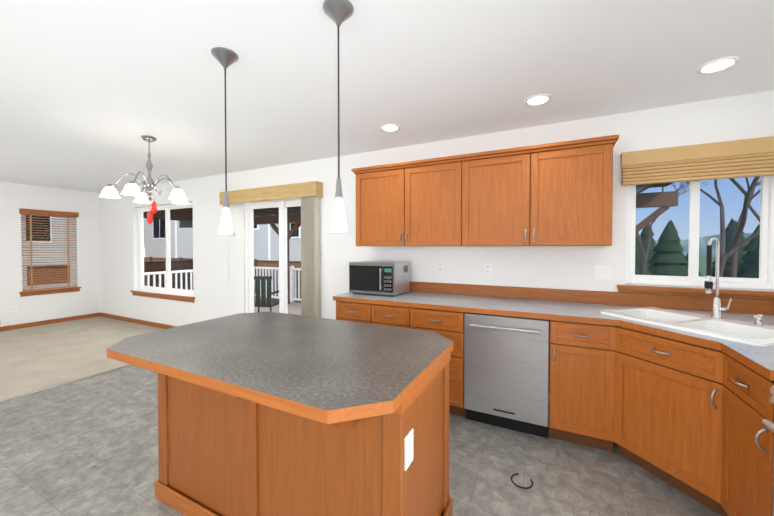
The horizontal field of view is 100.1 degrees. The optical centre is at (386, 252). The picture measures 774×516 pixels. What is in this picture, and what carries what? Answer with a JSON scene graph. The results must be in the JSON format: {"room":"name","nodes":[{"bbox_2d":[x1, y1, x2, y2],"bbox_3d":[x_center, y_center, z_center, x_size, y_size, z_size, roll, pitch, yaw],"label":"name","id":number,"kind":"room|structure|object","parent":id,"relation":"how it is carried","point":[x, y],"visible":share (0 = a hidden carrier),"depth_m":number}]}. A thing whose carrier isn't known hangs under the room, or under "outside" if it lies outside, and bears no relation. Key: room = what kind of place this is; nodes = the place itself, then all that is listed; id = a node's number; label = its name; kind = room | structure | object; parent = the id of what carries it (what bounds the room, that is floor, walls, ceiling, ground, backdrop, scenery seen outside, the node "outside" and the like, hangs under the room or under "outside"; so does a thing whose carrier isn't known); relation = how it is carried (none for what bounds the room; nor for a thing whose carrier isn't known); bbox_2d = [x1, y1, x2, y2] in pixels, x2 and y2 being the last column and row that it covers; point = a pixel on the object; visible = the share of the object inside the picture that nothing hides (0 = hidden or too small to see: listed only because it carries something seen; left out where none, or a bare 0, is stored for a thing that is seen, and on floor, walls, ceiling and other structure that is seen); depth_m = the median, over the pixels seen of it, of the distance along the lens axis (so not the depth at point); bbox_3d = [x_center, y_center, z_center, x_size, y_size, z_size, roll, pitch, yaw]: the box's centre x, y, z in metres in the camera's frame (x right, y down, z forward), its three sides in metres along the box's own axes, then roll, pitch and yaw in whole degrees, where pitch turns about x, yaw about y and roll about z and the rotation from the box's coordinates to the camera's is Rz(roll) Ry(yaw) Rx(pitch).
{"room":"kitchen","nodes":[
{"label":"kitchen","id":0,"kind":"room"},
{"bbox_2d":[0,181,99,326],"bbox_3d":[-7.070,0.071,3.870,0.150,2.610,5.800,0,1,27],"label":"wall","id":1,"kind":"structure","parent":0,"point":[14,199],"depth_m":5.75},
{"bbox_2d":[11,307,16,314],"bbox_3d":[-6.216,0.971,5.403,0.008,0.116,0.070,0,1,27],"label":"electrical outlet","id":2,"kind":"object","parent":1,"relation":"attached to","point":[13,310],"visible":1,"depth_m":5.40},
{"bbox_2d":[0,313,98,330],"bbox_3d":[-6.990,1.274,3.866,0.014,0.085,5.770,0,1,27],"label":"baseboard","id":3,"kind":"structure","parent":1,"relation":"attached to","point":[58,320],"depth_m":5.74},
{"bbox_2d":[19,214,80,296],"bbox_3d":[-6.053,0.002,5.820,0.170,1.473,0.800,0,1,27],"label":"window","id":4,"kind":"structure","parent":1,"relation":"in","point":[50,291],"depth_m":5.81},
{"bbox_2d":[19,208,78,290],"bbox_3d":[-6.020,-0.049,5.803,0.086,1.395,0.760,0,1,27],"label":"blinds","id":5,"kind":"object","parent":4,"relation":"attached to","point":[47,212],"visible":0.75,"depth_m":5.76},
{"bbox_2d":[0,316,162,401],"bbox_3d":[-5.387,1.354,3.043,3.620,0.072,5.800,0,1,27],"label":"floor","id":6,"kind":"structure","parent":0,"point":[33,359],"depth_m":4.21},
{"bbox_2d":[0,365,720,515],"bbox_3d":[-1.154,1.395,0.910,5.900,0.060,5.800,0,1,27],"label":"floor","id":7,"kind":"structure","parent":0,"point":[88,446],"depth_m":2.04},
{"bbox_2d":[130,356,451,515],"bbox_3d":[-0.502,0.915,1.662,1.498,0.875,0.763,0,1,27],"label":"kitchen island","id":8,"kind":"object","parent":7,"relation":"on","point":[270,414],"depth_m":1.43},
{"bbox_2d":[107,312,452,439],"bbox_3d":[-0.511,0.494,1.638,1.530,0.109,0.965,0,1,27],"label":"island countertop","id":9,"kind":"structure","parent":8,"relation":"on","point":[348,376],"depth_m":1.34},
{"bbox_2d":[464,312,548,437],"bbox_3d":[0.991,0.903,2.647,0.592,0.867,0.653,0,1,27],"label":"dishwasher","id":10,"kind":"object","parent":7,"relation":"on","point":[506,371],"visible":0.98,"depth_m":2.40},
{"bbox_2d":[511,473,532,488],"bbox_3d":[0.793,1.344,1.906,0.124,0.007,0.118,0,1,27],"label":"cord","id":11,"kind":"object","parent":7,"relation":"on","point":[521,486],"depth_m":1.88},
{"bbox_2d":[333,281,773,510],"bbox_3d":[1.048,0.830,2.455,3.363,1.019,1.038,0,1,27],"label":"base cabinet","id":12,"kind":"object","parent":7,"relation":"on","point":[685,412],"depth_m":2.16},
{"bbox_2d":[349,261,409,295],"bbox_3d":[-0.082,0.253,3.275,0.503,0.316,0.417,0,1,27],"label":"microwave","id":13,"kind":"object","parent":12,"relation":"on","point":[391,278],"visible":1,"depth_m":3.13},
{"bbox_2d":[689,305,773,515],"bbox_3d":[1.959,0.848,1.397,0.783,1.019,0.750,0,1,27],"label":"base cabinet","id":14,"kind":"object","parent":7,"relation":"on","point":[743,374],"depth_m":1.45},
{"bbox_2d":[600,307,773,346],"bbox_3d":[1.875,0.512,1.983,0.544,0.191,0.824,0,1,-18],"label":"double-bowl sink","id":15,"kind":"object","parent":14,"relation":"in","point":[749,333],"visible":0.44,"depth_m":1.96},
{"bbox_2d":[704,237,762,325],"bbox_3d":[2.086,0.160,1.965,0.232,0.510,0.200,0,1,27],"label":"faucet","id":16,"kind":"object","parent":15,"relation":"on","point":[717,308],"visible":1,"depth_m":2.02},
{"bbox_2d":[762,386,773,515],"bbox_3d":[1.599,0.888,0.729,0.805,0.960,0.760,0,1,27],"label":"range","id":17,"kind":"object","parent":7,"relation":"on","point":[767,423],"visible":1,"depth_m":1.19},
{"bbox_2d":[0,0,773,192],"bbox_3d":[-2.761,-1.148,1.678,9.800,0.100,6.100,0,1,27],"label":"ceiling","id":18,"kind":"structure","parent":0,"point":[92,92],"depth_m":2.00},
{"bbox_2d":[99,135,188,223],"bbox_3d":[-2.310,-0.697,3.188,0.726,0.849,0.705,0,1,27],"label":"chandelier","id":19,"kind":"object","parent":18,"relation":"hanging from","point":[131,188],"visible":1,"depth_m":3.13},
{"bbox_2d":[211,47,238,235],"bbox_3d":[-0.898,-0.597,1.806,0.136,1.004,0.136,0,1,27],"label":"pendant light","id":20,"kind":"object","parent":18,"relation":"hanging from","point":[226,58],"visible":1,"depth_m":1.79},
{"bbox_2d":[323,0,353,232],"bbox_3d":[-0.217,-0.591,1.457,0.136,1.004,0.136,0,1,27],"label":"pendant light","id":21,"kind":"object","parent":18,"relation":"hanging from","point":[338,12],"visible":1,"depth_m":1.44},
{"bbox_2d":[380,124,399,131],"bbox_3d":[0.029,-1.113,2.904,0.176,0.008,0.176,0,1,27],"label":"recessed light","id":22,"kind":"object","parent":18,"relation":"in","point":[390,127],"visible":1,"depth_m":2.90},
{"bbox_2d":[525,94,550,105],"bbox_3d":[1.096,-1.104,2.355,0.176,0.008,0.176,0,1,27],"label":"recessed light","id":23,"kind":"object","parent":18,"relation":"in","point":[537,100],"visible":1,"depth_m":2.35},
{"bbox_2d":[697,56,739,73],"bbox_3d":[1.944,-1.097,1.905,0.176,0.008,0.176,0,1,27],"label":"recessed light","id":24,"kind":"object","parent":18,"relation":"in","point":[718,65],"visible":1,"depth_m":1.90},
{"bbox_2d":[99,90,773,326],"bbox_3d":[-1.422,0.063,4.355,9.800,2.610,0.150,0,1,27],"label":"wall","id":25,"kind":"structure","parent":0,"point":[216,294],"depth_m":3.48},
{"bbox_2d":[99,312,176,328],"bbox_3d":[-3.876,1.246,5.517,4.030,0.085,0.018,0,1,27],"label":"baseboard","id":26,"kind":"structure","parent":25,"relation":"attached to","point":[154,324],"depth_m":5.81},
{"bbox_2d":[130,203,194,302],"bbox_3d":[-3.791,-0.015,5.519,1.820,1.588,0.190,0,1,27],"label":"dining window","id":27,"kind":"structure","parent":25,"relation":"in","point":[167,209],"depth_m":5.57},
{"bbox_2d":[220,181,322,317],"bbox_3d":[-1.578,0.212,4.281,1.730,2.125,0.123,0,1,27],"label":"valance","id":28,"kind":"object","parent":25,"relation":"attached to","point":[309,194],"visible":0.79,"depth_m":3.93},
{"bbox_2d":[245,198,300,313],"bbox_3d":[-1.393,0.288,4.339,1.326,2.036,0.118,0,1,27],"label":"sliding door","id":29,"kind":"structure","parent":25,"relation":"in","point":[281,204],"depth_m":4.37},
{"bbox_2d":[355,155,470,245],"bbox_3d":[0.267,-0.444,3.217,1.154,0.762,0.343,0,1,27],"label":"upper cabinet","id":30,"kind":"object","parent":25,"relation":"attached to","point":[429,203],"depth_m":3.03},
{"bbox_2d":[436,261,442,271],"bbox_3d":[0.533,0.141,3.281,0.070,0.116,0.008,0,1,27],"label":"electrical outlet","id":31,"kind":"object","parent":25,"relation":"attached to","point":[439,266],"visible":1,"depth_m":3.28},
{"bbox_2d":[484,263,491,274],"bbox_3d":[0.957,0.154,3.067,0.070,0.116,0.008,0,1,27],"label":"electrical outlet","id":32,"kind":"object","parent":25,"relation":"attached to","point":[487,268],"visible":1,"depth_m":3.06},
{"bbox_2d":[471,139,614,245],"bbox_3d":[1.192,-0.436,2.751,1.154,0.762,0.343,0,1,27],"label":"upper cabinet","id":33,"kind":"object","parent":25,"relation":"attached to","point":[556,194],"depth_m":2.54},
{"bbox_2d":[595,266,611,279],"bbox_3d":[1.772,0.166,2.655,0.116,0.116,0.012,0,1,27],"label":"switch plate","id":34,"kind":"object","parent":25,"relation":"attached to","point":[603,272],"visible":1,"depth_m":2.65},
{"bbox_2d":[617,175,773,299],"bbox_3d":[2.322,-0.179,2.426,1.000,0.997,0.205,0,1,27],"label":"window","id":35,"kind":"structure","parent":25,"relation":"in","point":[765,280],"depth_m":2.46},
{"bbox_2d":[621,136,773,185],"bbox_3d":[2.309,-0.653,2.335,1.021,0.260,0.073,0,1,27],"label":"window shade","id":36,"kind":"object","parent":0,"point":[753,157],"visible":0.9,"depth_m":2.34},
{"label":"outside","id":37,"kind":"structure","parent":0,"visible":0},
{"bbox_2d":[699,257,715,276],"bbox_3d":[22.600,1.940,44.608,280.000,0.600,260.000,0,1,27],"label":"ground","id":38,"kind":"structure","parent":37,"point":[702,266],"depth_m":42.11},
{"bbox_2d":[26,215,300,265],"bbox_3d":[-27.800,-2.408,17.303,55.300,8.998,35.000,0,1,27],"label":"house","id":39,"kind":"structure","parent":38,"relation":"on","point":[179,243],"depth_m":18.14},
{"bbox_2d":[27,257,300,301],"bbox_3d":[-11.622,1.294,7.579,21.800,1.918,15.090,0,1,27],"label":"fence","id":40,"kind":"object","parent":38,"relation":"on","point":[159,263],"depth_m":11.70},
{"bbox_2d":[144,266,300,314],"bbox_3d":[-0.373,1.351,5.948,10.660,1.858,3.598,0,1,27],"label":"deck","id":41,"kind":"object","parent":38,"relation":"on","point":[296,309],"depth_m":8.51},
{"bbox_2d":[254,276,278,311],"bbox_3d":[-2.368,0.930,6.260,0.590,0.991,0.543,0,1,7],"label":"patio chair","id":42,"kind":"object","parent":41,"relation":"in","point":[268,301],"depth_m":5.99},
{"bbox_2d":[143,182,677,303],"bbox_3d":[-1.806,0.119,6.627,12.670,2.598,3.540,0,1,27],"label":"patio cover","id":43,"kind":"object","parent":41,"relation":"on","point":[184,216],"depth_m":8.04},
{"bbox_2d":[635,176,760,277],"bbox_3d":[17.015,-1.804,15.309,26.659,7.867,26.221,0,1,27],"label":"trees","id":44,"kind":"object","parent":38,"relation":"on","point":[733,265],"depth_m":12.81},
{"bbox_2d":[654,233,751,256],"bbox_3d":[13.612,-1.558,26.715,219.830,6.984,159.939,0,1,27],"label":"hills","id":45,"kind":"structure","parent":38,"relation":"on","point":[703,250],"depth_m":78.63}
]}

